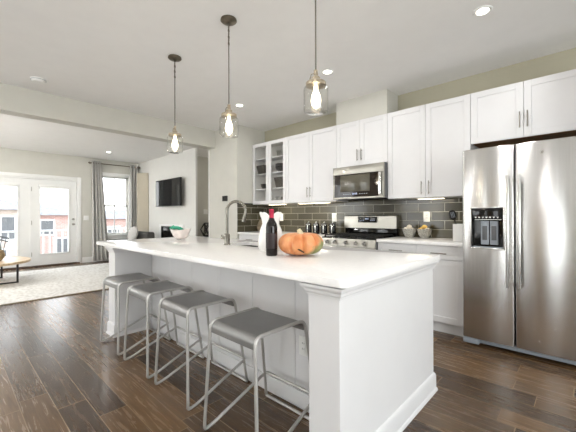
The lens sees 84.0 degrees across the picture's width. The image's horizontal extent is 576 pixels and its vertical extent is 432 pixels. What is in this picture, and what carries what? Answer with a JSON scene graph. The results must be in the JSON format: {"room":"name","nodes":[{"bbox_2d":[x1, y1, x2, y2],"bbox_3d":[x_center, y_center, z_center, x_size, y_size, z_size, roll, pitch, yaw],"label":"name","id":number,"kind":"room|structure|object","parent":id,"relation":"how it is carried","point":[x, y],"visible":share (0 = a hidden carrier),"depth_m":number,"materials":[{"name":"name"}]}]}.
{"room":"kitchen","nodes":[
{"label":"kitchen","id":0,"kind":"room"},
{"bbox_2d":[0,147,138,262],"bbox_3d":[-5.867,-0.159,7.818,0.150,2.740,8.600,0,0,43],"label":"wall","id":1,"kind":"structure","parent":0,"point":[11,160],"depth_m":8.16,"materials":[{"name":"beige paint"}]},
{"bbox_2d":[0,182,18,187],"bbox_3d":[-6.392,-0.706,7.176,0.036,0.105,0.567,0,0,43],"label":"raised blind","id":2,"kind":"object","parent":1,"relation":"attached to","point":[8,184],"depth_m":7.26,"materials":[{"name":"white paint"}]},
{"bbox_2d":[30,179,31,265],"bbox_3d":[-6.084,0.151,7.563,0.080,2.060,0.030,0,0,43],"label":"door frame","id":3,"kind":"structure","parent":1,"relation":"attached to","point":[30,179],"depth_m":7.53,"materials":[{"name":"white paint"}]},
{"bbox_2d":[0,172,80,262],"bbox_3d":[-6.084,0.111,7.570,0.170,2.200,2.030,0,0,43],"label":"door frame","id":4,"kind":"structure","parent":1,"relation":"in","point":[77,180],"depth_m":8.20,"materials":[{"name":"white paint"}]},
{"bbox_2d":[0,177,29,268],"bbox_3d":[-6.383,0.152,7.210,0.075,2.056,0.906,0,0,43],"label":"door","id":5,"kind":"structure","parent":4,"relation":"attached to","point":[23,184],"depth_m":7.43,"materials":[{"name":"white paint"}]},
{"bbox_2d":[31,179,75,265],"bbox_3d":[-5.729,0.150,7.864,0.136,2.056,0.916,0,0,43],"label":"door","id":6,"kind":"structure","parent":4,"relation":"attached to","point":[37,184],"depth_m":7.84,"materials":[{"name":"white paint"}]},
{"bbox_2d":[3,262,79,269],"bbox_3d":[-6.066,1.196,7.555,0.210,0.030,1.940,0,0,43],"label":"trim","id":7,"kind":"structure","parent":1,"relation":"attached to","point":[70,262],"depth_m":7.63,"materials":[{"name":"brown wood"}]},
{"bbox_2d":[38,184,69,189],"bbox_3d":[-5.738,-0.707,7.875,0.036,0.105,0.640,0,0,43],"label":"raised blind","id":8,"kind":"object","parent":1,"relation":"attached to","point":[40,186],"depth_m":7.87,"materials":[{"name":"white fabric"}]},
{"bbox_2d":[82,257,106,262],"bbox_3d":[-6.539,1.142,6.972,0.015,0.140,6.442,0,0,43],"label":"baseboard","id":9,"kind":"structure","parent":1,"relation":"attached to","point":[84,259],"depth_m":8.36,"materials":[{"name":"white paint"}]},
{"bbox_2d":[88,162,139,168],"bbox_3d":[-4.757,-1.391,8.811,0.122,0.047,1.324,0,0,43],"label":"curtain rod","id":10,"kind":"object","parent":1,"relation":"attached to","point":[88,162],"visible":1,"depth_m":8.76,"materials":[{"name":"silver metal"}]},
{"bbox_2d":[92,160,108,260],"bbox_3d":[-4.982,-0.134,8.510,0.136,2.635,0.420,0,0,43],"label":"curtain","id":11,"kind":"object","parent":10,"relation":"hanging from","point":[99,225],"visible":0.99,"depth_m":8.47,"materials":[{"name":"fabric"}]},
{"bbox_2d":[130,165,138,228],"bbox_3d":[-4.384,-0.136,9.146,0.135,2.635,0.255,0,0,43],"label":"curtain","id":12,"kind":"object","parent":10,"relation":"hanging from","point":[133,171],"visible":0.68,"depth_m":9.12,"materials":[{"name":"fabric"}]},
{"bbox_2d":[103,176,127,234],"bbox_3d":[-4.850,-0.292,8.934,0.070,1.600,0.700,0,0,43],"label":"window","id":13,"kind":"structure","parent":1,"relation":"in","point":[113,178],"depth_m":9.00,"materials":[{"name":"white paint"}]},
{"bbox_2d":[102,172,129,239],"bbox_3d":[-4.759,-0.267,8.849,0.060,1.830,0.900,0,0,43],"label":"window trim","id":14,"kind":"structure","parent":1,"relation":"in","point":[113,236],"depth_m":8.93,"materials":[{"name":"white paint"}]},
{"bbox_2d":[139,148,194,237],"bbox_3d":[-3.203,-0.168,8.293,3.090,2.740,0.050,0,0,43],"label":"wall","id":15,"kind":"structure","parent":0,"point":[182,165],"depth_m":7.91,"materials":[{"name":"white paint"}]},
{"bbox_2d":[156,177,181,206],"bbox_3d":[-2.913,-0.572,7.887,1.267,0.665,0.145,0,0,43],"label":"television","id":16,"kind":"object","parent":15,"relation":"attached to","point":[168,191],"visible":1,"depth_m":7.75,"materials":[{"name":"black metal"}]},
{"bbox_2d":[197,156,208,235],"bbox_3d":[-2.017,-0.172,8.661,0.120,2.740,2.108,0,0,43],"label":"wall","id":17,"kind":"structure","parent":0,"point":[202,162],"depth_m":8.35,"materials":[{"name":"beige paint"}]},
{"bbox_2d":[209,124,264,238],"bbox_3d":[-0.944,-0.178,5.923,0.830,2.740,0.640,0,0,43],"label":"wall","id":18,"kind":"structure","parent":0,"point":[231,160],"depth_m":5.61,"materials":[{"name":"beige paint"}]},
{"bbox_2d":[195,148,209,236],"bbox_3d":[-1.736,-0.175,6.625,0.118,2.740,1.417,0,0,-26],"label":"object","id":19,"kind":"structure","parent":18,"relation":"attached to","point":[196,196],"depth_m":7.21,"materials":[{"name":"white paint"}]},
{"bbox_2d":[222,196,227,200],"bbox_3d":[-1.110,-0.308,5.621,0.130,0.095,0.027,0,0,43],"label":"thermostat","id":20,"kind":"object","parent":18,"relation":"attached to","point":[224,198],"visible":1,"depth_m":5.60,"materials":[{"name":"black plastic"}]},
{"bbox_2d":[237,204,264,231],"bbox_3d":[-0.639,0.034,5.630,0.012,0.477,0.628,0,0,43],"label":"wall","id":21,"kind":"structure","parent":18,"relation":"attached to","point":[253,211],"depth_m":5.59,"materials":[{"name":"grey tile"}]},
{"bbox_2d":[0,0,575,162],"bbox_3d":[-1.399,-1.609,3.599,12.450,0.120,8.850,0,0,43],"label":"ceiling","id":22,"kind":"structure","parent":0,"point":[108,53],"depth_m":3.04,"materials":[{"name":"paint"}]},
{"bbox_2d":[30,76,46,83],"bbox_3d":[-2.812,-1.524,3.607,0.150,0.040,0.150,0,0,43],"label":"smoke detector","id":23,"kind":"object","parent":22,"relation":"attached to","point":[39,80],"visible":1,"depth_m":3.57,"materials":[{"name":"white paint"}]},
{"bbox_2d":[0,83,214,149],"bbox_3d":[-3.433,-1.388,3.729,0.200,0.308,5.960,0,0,43],"label":"ceiling beam","id":24,"kind":"structure","parent":22,"relation":"attached to","point":[14,100],"depth_m":4.40,"materials":[{"name":"beige paint"}]},
{"bbox_2d":[167,54,182,153],"bbox_3d":[-1.105,-1.086,3.127,0.150,0.930,0.150,0,0,43],"label":"pendant light","id":25,"kind":"object","parent":22,"relation":"hanging from","point":[172,57],"visible":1,"depth_m":3.11,"materials":[{"name":"clear glass"}]},
{"bbox_2d":[219,15,238,138],"bbox_3d":[-0.468,-1.089,2.531,0.150,0.930,0.150,0,0,43],"label":"pendant light","id":26,"kind":"object","parent":22,"relation":"hanging from","point":[228,20],"visible":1,"depth_m":2.52,"materials":[{"name":"silver metal"}]},
{"bbox_2d":[226,104,231,111],"bbox_3d":[-0.467,-0.849,2.530,0.052,0.070,0.052,0,0,43],"label":"socket","id":27,"kind":"object","parent":26,"relation":"attached to","point":[228,107],"depth_m":2.52,"materials":[{"name":"gold metal"}]},
{"bbox_2d":[219,116,238,138],"bbox_3d":[-0.466,-0.706,2.530,0.150,0.164,0.150,0,0,43],"label":"glass jar","id":28,"kind":"object","parent":26,"relation":"on","point":[229,128],"depth_m":2.52,"materials":[{"name":"clear glass"}]},
{"bbox_2d":[303,0,327,115],"bbox_3d":[0.168,-1.092,1.936,0.150,0.930,0.150,0,0,43],"label":"pendant light","id":29,"kind":"object","parent":22,"relation":"hanging from","point":[315,84],"visible":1,"depth_m":1.92,"materials":[{"name":"clear glass"}]},
{"bbox_2d":[303,84,327,115],"bbox_3d":[0.169,-0.709,1.936,0.150,0.164,0.150,0,0,43],"label":"glass jar","id":30,"kind":"object","parent":29,"relation":"on","point":[315,99],"depth_m":1.92,"materials":[{"name":"clear glass"}]},
{"bbox_2d":[312,69,319,78],"bbox_3d":[0.168,-0.852,1.936,0.052,0.070,0.052,0,0,43],"label":"socket","id":31,"kind":"object","parent":29,"relation":"attached to","point":[315,73],"depth_m":1.92,"materials":[{"name":"gold metal"}]},
{"bbox_2d":[321,69,333,74],"bbox_3d":[0.425,-1.551,3.447,0.132,0.009,0.132,0,0,43],"label":"recessed light","id":32,"kind":"object","parent":22,"relation":"in","point":[325,71],"visible":1,"depth_m":3.44,"materials":[{"name":"white paint"}]},
{"bbox_2d":[473,5,492,16],"bbox_3d":[1.480,-1.556,2.433,0.132,0.009,0.132,0,0,43],"label":"recessed light","id":33,"kind":"object","parent":22,"relation":"in","point":[484,10],"visible":1,"depth_m":2.42,"materials":[{"name":"white paint"}]},
{"bbox_2d":[0,260,575,431],"bbox_3d":[-1.389,1.251,3.596,12.450,0.120,8.850,0,0,43],"label":"floor","id":34,"kind":"structure","parent":0,"point":[57,374],"depth_m":2.24,"materials":[{"name":"brown wood"}]},
{"bbox_2d":[0,263,108,305],"bbox_3d":[-4.616,1.195,5.760,3.190,0.018,3.900,0,0,43],"label":"area rug","id":35,"kind":"object","parent":34,"relation":"on","point":[33,285],"visible":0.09,"depth_m":5.62,"materials":[{"name":"carpet"}]},
{"bbox_2d":[0,256,30,284],"bbox_3d":[-5.340,0.990,5.588,1.480,0.397,1.320,0,0,43],"label":"coffee table","id":36,"kind":"object","parent":35,"relation":"on","point":[7,260],"visible":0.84,"depth_m":5.70,"materials":[{"name":"brown wood"}]},
{"bbox_2d":[0,247,4,260],"bbox_3d":[-5.137,0.644,5.630,0.250,0.294,0.250,0,0,43],"label":"basket","id":37,"kind":"object","parent":36,"relation":"on","point":[2,253],"visible":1,"depth_m":5.63,"materials":[{"name":"brown wicker"}]},
{"bbox_2d":[108,231,154,257],"bbox_3d":[-3.913,0.795,7.998,0.850,0.782,0.830,0,0,43],"label":"armchair","id":38,"kind":"object","parent":35,"relation":"on","point":[141,234],"visible":0.19,"depth_m":7.98,"materials":[{"name":"grey fabric"}]},
{"bbox_2d":[127,226,137,239],"bbox_3d":[-3.913,0.466,8.066,0.480,0.407,0.195,0,0,43],"label":"throw pillow","id":39,"kind":"object","parent":38,"relation":"on","point":[133,232],"visible":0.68,"depth_m":7.95,"materials":[{"name":"white fabric"}]},
{"bbox_2d":[100,273,170,354],"bbox_3d":[-1.443,0.881,3.034,0.454,0.619,0.482,0,0,43],"label":"bar stool","id":40,"kind":"object","parent":34,"relation":"on","point":[116,281],"visible":0.96,"depth_m":3.00,"materials":[{"name":"silver metal"}]},
{"bbox_2d":[137,173,148,231],"bbox_3d":[-4.021,0.008,8.864,0.316,2.395,0.036,0,0,0],"label":"panel","id":41,"kind":"object","parent":34,"relation":"on","point":[142,178],"visible":0.56,"depth_m":8.85,"materials":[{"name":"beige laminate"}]},
{"bbox_2d":[123,280,203,378],"bbox_3d":[-1.022,0.879,2.643,0.454,0.619,0.482,0,0,43],"label":"bar stool","id":42,"kind":"object","parent":34,"relation":"on","point":[143,291],"visible":0.98,"depth_m":2.61,"materials":[{"name":"silver metal"}]},
{"bbox_2d":[159,224,184,237],"bbox_3d":[-2.889,0.705,7.930,1.220,0.990,0.050,0,0,43],"label":"fireplace","id":43,"kind":"object","parent":34,"relation":"on","point":[164,229],"visible":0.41,"depth_m":8.12,"materials":[{"name":"white paint"}]},
{"bbox_2d":[154,290,247,410],"bbox_3d":[-0.608,0.877,2.258,0.454,0.619,0.482,0,0,43],"label":"bar stool","id":44,"kind":"object","parent":34,"relation":"on","point":[181,304],"visible":0.99,"depth_m":2.22,"materials":[{"name":"silver metal"}]},
{"bbox_2d":[239,234,258,240],"bbox_3d":[-0.429,0.748,5.422,0.588,0.883,0.611,0,0,43],"label":"base cabinet","id":45,"kind":"object","parent":34,"relation":"on","point":[241,236],"visible":0.16,"depth_m":5.24,"materials":[{"name":"white paint"}]},
{"bbox_2d":[238,231,333,237],"bbox_3d":[0.012,0.285,5.021,1.769,0.036,0.628,0,0,43],"label":"countertop","id":46,"kind":"structure","parent":45,"relation":"on","point":[249,232],"depth_m":5.18,"materials":[{"name":"white stone"}]},
{"bbox_2d":[257,219,261,231],"bbox_3d":[-0.451,0.162,5.518,0.176,0.215,0.176,0,0,43],"label":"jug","id":47,"kind":"object","parent":46,"relation":"on","point":[259,224],"visible":0.41,"depth_m":5.46,"materials":[{"name":"beige ceramic"}]},
{"bbox_2d":[305,221,311,232],"bbox_3d":[0.310,0.174,4.831,0.103,0.184,0.106,0,0,43],"label":"canister","id":48,"kind":"object","parent":46,"relation":"on","point":[308,226],"visible":0.87,"depth_m":4.79,"materials":[{"name":"silver metal"}]},
{"bbox_2d":[313,222,319,233],"bbox_3d":[0.417,0.173,4.730,0.103,0.184,0.106,0,0,43],"label":"canister","id":49,"kind":"object","parent":46,"relation":"on","point":[316,227],"visible":0.95,"depth_m":4.69,"materials":[{"name":"silver metal"}]},
{"bbox_2d":[321,222,327,233],"bbox_3d":[0.525,0.173,4.630,0.103,0.184,0.106,0,0,43],"label":"canister","id":50,"kind":"object","parent":46,"relation":"on","point":[324,227],"visible":0.92,"depth_m":4.59,"materials":[{"name":"silver metal"}]},
{"bbox_2d":[329,222,335,233],"bbox_3d":[0.632,0.172,4.529,0.103,0.184,0.106,0,0,43],"label":"canister","id":51,"kind":"object","parent":46,"relation":"on","point":[332,226],"visible":0.82,"depth_m":4.49,"materials":[{"name":"silver metal"}]},
{"bbox_2d":[203,307,308,431],"bbox_3d":[-0.142,0.875,1.784,0.454,0.619,0.482,0,0,43],"label":"bar stool","id":52,"kind":"object","parent":34,"relation":"on","point":[245,328],"visible":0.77,"depth_m":1.75,"materials":[{"name":"grey metal"}]},
{"bbox_2d":[105,247,438,431],"bbox_3d":[-0.421,0.744,2.718,2.863,0.884,1.179,0,0,43],"label":"kitchen island","id":53,"kind":"object","parent":34,"relation":"on","point":[369,367],"visible":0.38,"depth_m":1.90,"materials":[{"name":"white paint"}]},
{"bbox_2d":[96,236,439,288],"bbox_3d":[-0.521,0.284,2.813,3.163,0.035,1.185,0,0,43],"label":"island countertop","id":54,"kind":"structure","parent":53,"relation":"on","point":[337,267],"depth_m":1.99,"materials":[{"name":"white stone"}]},
{"bbox_2d":[170,228,190,238],"bbox_3d":[-1.275,0.208,3.796,0.231,0.125,0.214,0,0,43],"label":"oval bowl","id":55,"kind":"object","parent":54,"relation":"on","point":[178,234],"visible":0.99,"depth_m":3.73,"materials":[{"name":"ceramic"}]},
{"bbox_2d":[170,225,182,229],"bbox_3d":[-1.317,0.154,3.813,0.165,0.095,0.100,0,0,9],"label":"linen napkin","id":56,"kind":"object","parent":55,"relation":"in","point":[173,226],"visible":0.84,"depth_m":3.79,"materials":[{"name":"green fabric"}]},
{"bbox_2d":[221,200,246,244],"bbox_3d":[-0.499,0.060,2.942,0.246,0.414,0.060,0,0,11],"label":"faucet","id":57,"kind":"object","parent":54,"relation":"on","point":[226,237],"visible":0.98,"depth_m":2.94,"materials":[{"name":"silver metal"}]},
{"bbox_2d":[258,212,282,251],"bbox_3d":[-0.132,0.117,2.452,0.200,0.297,0.200,0,0,43],"label":"vase","id":58,"kind":"object","parent":54,"relation":"on","point":[264,216],"visible":0.56,"depth_m":2.39,"materials":[{"name":"white ceramic"}]},
{"bbox_2d":[266,209,277,255],"bbox_3d":[-0.109,0.109,2.135,0.078,0.311,0.078,0,0,43],"label":"wine bottle","id":59,"kind":"object","parent":54,"relation":"on","point":[271,226],"visible":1,"depth_m":2.10,"materials":[{"name":"black glass"}]},
{"bbox_2d":[278,229,322,254],"bbox_3d":[0.086,0.169,2.152,0.302,0.170,0.303,0,0,43],"label":"pumpkin","id":60,"kind":"object","parent":54,"relation":"on","point":[299,243],"visible":1,"depth_m":2.04,"materials":[{"name":"orange food"}]},
{"bbox_2d":[299,335,307,356],"bbox_3d":[0.096,0.798,1.960,0.075,0.118,0.010,0,0,43],"label":"outlet","id":61,"kind":"object","parent":53,"relation":"attached to","point":[302,342],"visible":0.78,"depth_m":1.96,"materials":[{"name":"white plastic"}]},
{"bbox_2d":[301,340,305,352],"bbox_3d":[0.094,0.798,1.958,0.034,0.068,0.003,0,0,43],"label":"socket","id":62,"kind":"object","parent":61,"relation":"attached to","point":[303,342],"depth_m":1.95,"materials":[{"name":"white plastic"}]},
{"bbox_2d":[322,215,398,249],"bbox_3d":[0.910,0.586,4.120,0.774,1.195,0.712,0,0,43],"label":"range","id":63,"kind":"object","parent":34,"relation":"on","point":[361,231],"visible":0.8,"depth_m":4.12,"materials":[{"name":"grey paint"}]},
{"bbox_2d":[322,235,389,239],"bbox_3d":[0.917,0.274,4.125,0.758,0.018,0.583,0,0,43],"label":"cooktop","id":64,"kind":"object","parent":63,"relation":"in","point":[336,237],"depth_m":3.93,"materials":[{"name":"black glass"}]},
{"bbox_2d":[378,242,416,252],"bbox_3d":[1.383,0.740,3.726,0.445,0.883,0.611,0,0,43],"label":"base cabinet","id":65,"kind":"object","parent":34,"relation":"on","point":[400,247],"visible":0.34,"depth_m":3.51,"materials":[{"name":"white paint"}]},
{"bbox_2d":[376,236,462,246],"bbox_3d":[1.551,0.278,3.581,0.898,0.036,0.628,0,0,43],"label":"countertop","id":66,"kind":"structure","parent":65,"relation":"on","point":[400,239],"depth_m":3.41,"materials":[{"name":"white stone"}]},
{"bbox_2d":[403,228,415,237],"bbox_3d":[1.481,0.206,3.901,0.158,0.110,0.158,0,0,43],"label":"ribbed bowl","id":67,"kind":"object","parent":66,"relation":"on","point":[409,233],"visible":0.98,"depth_m":3.85,"materials":[{"name":"white ceramic"}]},
{"bbox_2d":[417,229,431,237],"bbox_3d":[1.612,0.205,3.778,0.158,0.110,0.158,0,0,43],"label":"ribbed bowl","id":68,"kind":"object","parent":66,"relation":"on","point":[423,233],"visible":0.83,"depth_m":3.72,"materials":[{"name":"white ceramic"}]},
{"bbox_2d":[453,224,462,241],"bbox_3d":[1.770,0.170,3.274,0.120,0.178,0.120,0,0,43],"label":"utensil crock","id":69,"kind":"object","parent":66,"relation":"on","point":[457,228],"visible":0.56,"depth_m":3.24,"materials":[{"name":"white ceramic"}]},
{"bbox_2d":[449,210,456,223],"bbox_3d":[1.729,0.091,3.302,0.126,0.310,0.030,0,0,12],"label":"serving spoon","id":70,"kind":"object","parent":69,"relation":"in","point":[452,214],"visible":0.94,"depth_m":3.30,"materials":[{"name":"black metal"}]},
{"bbox_2d":[417,244,463,336],"bbox_3d":[1.709,0.738,3.421,0.445,0.883,0.611,0,0,43],"label":"base cabinet","id":71,"kind":"object","parent":34,"relation":"on","point":[448,273],"visible":0.56,"depth_m":3.18,"materials":[{"name":"white paint"}]},
{"bbox_2d":[462,136,575,364],"bbox_3d":[2.164,0.286,2.885,0.908,1.782,0.771,0,0,43],"label":"refrigerator","id":72,"kind":"object","parent":34,"relation":"on","point":[519,200],"visible":1,"depth_m":2.65,"materials":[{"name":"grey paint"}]},
{"bbox_3d":[-2.020,0.855,8.192,0.450,0.685,0.900,0,0,43],"label":"console table","id":73,"kind":"object","parent":34,"relation":"on","visible":0},
{"bbox_2d":[200,223,208,235],"bbox_3d":[-2.039,0.339,8.113,0.278,0.343,0.386,0,0,43],"label":"wire sculpture","id":74,"kind":"object","parent":73,"relation":"on","point":[204,224],"visible":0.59,"depth_m":8.00,"materials":[{"name":"black metal"}]},
{"bbox_2d":[336,89,397,124],"bbox_3d":[1.046,-1.407,4.284,0.743,0.300,0.310,0,0,43],"label":"wall","id":75,"kind":"structure","parent":0,"point":[385,101],"depth_m":4.11,"materials":[{"name":"beige paint"}]},
{"bbox_2d":[265,48,575,238],"bbox_3d":[1.838,-0.190,3.831,7.750,2.740,0.132,0,0,43],"label":"wall","id":76,"kind":"structure","parent":0,"point":[410,211],"depth_m":3.95,"materials":[{"name":"grey tile"}]},
{"bbox_2d":[253,137,291,204],"bbox_3d":[-0.230,-0.727,5.470,0.801,1.050,0.296,0,0,43],"label":"upper cabinet","id":77,"kind":"object","parent":76,"relation":"attached to","point":[269,153],"visible":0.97,"depth_m":5.55,"materials":[{"name":"white paint"}]},
{"bbox_2d":[257,165,265,173],"bbox_3d":[-0.420,-0.806,5.651,0.210,0.150,0.200,0,0,43],"label":"storage basket","id":78,"kind":"object","parent":77,"relation":"on","point":[261,169],"visible":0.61,"depth_m":5.56,"materials":[{"name":"grey wicker"}]},
{"bbox_2d":[256,155,282,161],"bbox_3d":[-0.220,-0.984,5.483,0.763,0.016,0.240,0,0,43],"label":"shelf","id":79,"kind":"object","parent":77,"relation":"attached to","point":[279,158],"depth_m":5.53,"materials":[{"name":"white paint"}]},
{"bbox_2d":[256,171,282,176],"bbox_3d":[-0.219,-0.724,5.483,0.763,0.016,0.240,0,0,43],"label":"shelf","id":80,"kind":"object","parent":77,"relation":"attached to","point":[280,173],"depth_m":5.54,"materials":[{"name":"white paint"}]},
{"bbox_2d":[256,187,282,190],"bbox_3d":[-0.218,-0.464,5.482,0.763,0.016,0.240,0,0,43],"label":"shelf","id":81,"kind":"object","parent":77,"relation":"attached to","point":[257,188],"depth_m":5.54,"materials":[{"name":"white paint"}]},
{"bbox_2d":[274,177,282,186],"bbox_3d":[-0.080,-0.557,5.332,0.270,0.170,0.200,0,0,43],"label":"storage basket","id":82,"kind":"object","parent":77,"relation":"on","point":[278,180],"visible":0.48,"depth_m":5.28,"materials":[{"name":"grey wicker"}]},
{"bbox_2d":[275,163,282,170],"bbox_3d":[-0.092,-0.800,5.350,0.250,0.136,0.250,0,0,43],"label":"plate stack","id":83,"kind":"object","parent":77,"relation":"on","point":[279,166],"visible":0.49,"depth_m":5.26,"materials":[{"name":"grey ceramic"}]},
{"bbox_2d":[286,126,347,203],"bbox_3d":[0.406,-0.729,4.854,0.967,1.050,0.327,0,0,43],"label":"upper cabinet","id":84,"kind":"object","parent":76,"relation":"attached to","point":[311,157],"visible":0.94,"depth_m":4.73,"materials":[{"name":"white paint"}]},
{"bbox_2d":[298,202,330,203],"bbox_3d":[0.391,-0.196,4.838,0.600,0.016,0.060,0,0,43],"label":"strip light","id":85,"kind":"object","parent":84,"relation":"attached to","point":[311,202],"visible":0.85,"depth_m":4.82,"materials":[{"name":"white paint"}]},
{"bbox_2d":[332,213,336,221],"bbox_3d":[0.696,0.021,4.804,0.082,0.124,0.010,0,0,43],"label":"outlet","id":86,"kind":"object","parent":76,"relation":"attached to","point":[334,215],"visible":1,"depth_m":4.80,"materials":[{"name":"white paint"}]},
{"bbox_2d":[336,114,387,167],"bbox_3d":[1.038,-0.960,4.272,0.748,0.595,0.341,0,0,43],"label":"upper cabinet","id":87,"kind":"object","parent":76,"relation":"attached to","point":[363,141],"visible":0.84,"depth_m":4.14,"materials":[{"name":"white paint"}]},
{"bbox_2d":[333,162,387,200],"bbox_3d":[1.004,-0.435,4.234,0.740,0.440,0.417,0,0,43],"label":"microwave","id":88,"kind":"object","parent":87,"relation":"attached to","point":[366,181],"visible":0.98,"depth_m":4.07,"materials":[{"name":"grey paint"}]},
{"bbox_2d":[423,212,429,221],"bbox_3d":[1.683,0.008,3.881,0.078,0.124,0.010,0,0,43],"label":"outlet","id":89,"kind":"object","parent":76,"relation":"attached to","point":[426,215],"visible":1,"depth_m":3.88,"materials":[{"name":"white paint"}]},
{"bbox_2d":[388,94,476,199],"bbox_3d":[1.638,-0.735,3.700,0.905,1.050,0.327,0,0,43],"label":"upper cabinet","id":90,"kind":"object","parent":76,"relation":"attached to","point":[427,142],"visible":0.91,"depth_m":3.57,"materials":[{"name":"white paint"}]},
{"bbox_2d":[417,197,445,199],"bbox_3d":[1.639,-0.202,3.670,0.300,0.016,0.060,0,0,43],"label":"strip light","id":91,"kind":"object","parent":90,"relation":"attached to","point":[433,197],"visible":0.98,"depth_m":3.62,"materials":[{"name":"white paint"}]},
{"bbox_2d":[471,69,575,148],"bbox_3d":[2.321,-1.000,3.071,0.949,0.525,0.341,0,0,43],"label":"upper cabinet","id":92,"kind":"object","parent":76,"relation":"attached to","point":[541,108],"visible":0.99,"depth_m":2.99,"materials":[{"name":"white paint"}]},
{"label":"outside","id":93,"kind":"structure","parent":0,"visible":0},
{"bbox_3d":[-36.456,4.645,34.125,80.100,0.200,120.000,0,0,43],"label":"ground","id":94,"kind":"structure","parent":93,"visible":0},
{"bbox_2d":[0,199,16,255],"bbox_3d":[-23.580,1.566,25.287,7.800,5.850,3.700,0,0,43],"label":"house","id":95,"kind":"structure","parent":94,"relation":"on","point":[8,207],"depth_m":23.53,"materials":[{"name":"beige brick"}]},
{"bbox_2d":[40,204,67,253],"bbox_3d":[-21.235,1.712,29.256,7.800,5.550,4.700,0,0,43],"label":"house","id":96,"kind":"structure","parent":94,"relation":"on","point":[52,216],"depth_m":26.44,"materials":[{"name":"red brick"}]},
{"bbox_2d":[105,210,125,232],"bbox_3d":[-18.411,1.932,33.736,7.800,5.100,5.100,0,0,43],"label":"house","id":97,"kind":"structure","parent":94,"relation":"on","point":[120,215],"depth_m":31.04,"materials":[{"name":"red brick"}]},
{"bbox_3d":[-7.098,2.900,8.087,2.005,3.030,7.100,0,0,43],"label":"deck","id":98,"kind":"object","parent":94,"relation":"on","visible":0},
{"bbox_2d":[0,236,8,254],"bbox_3d":[-7.165,0.938,7.693,0.610,0.897,0.692,0,0,43],"label":"patio chair","id":99,"kind":"object","parent":98,"relation":"on","point":[1,240],"visible":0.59,"depth_m":7.95,"materials":[{"name":"black metal"}]},
{"bbox_2d":[0,228,125,255],"bbox_3d":[-7.755,0.873,8.693,0.110,1.030,7.105,0,0,43],"label":"deck railing","id":100,"kind":"object","parent":98,"relation":"on","point":[111,229],"visible":0.16,"depth_m":9.44,"materials":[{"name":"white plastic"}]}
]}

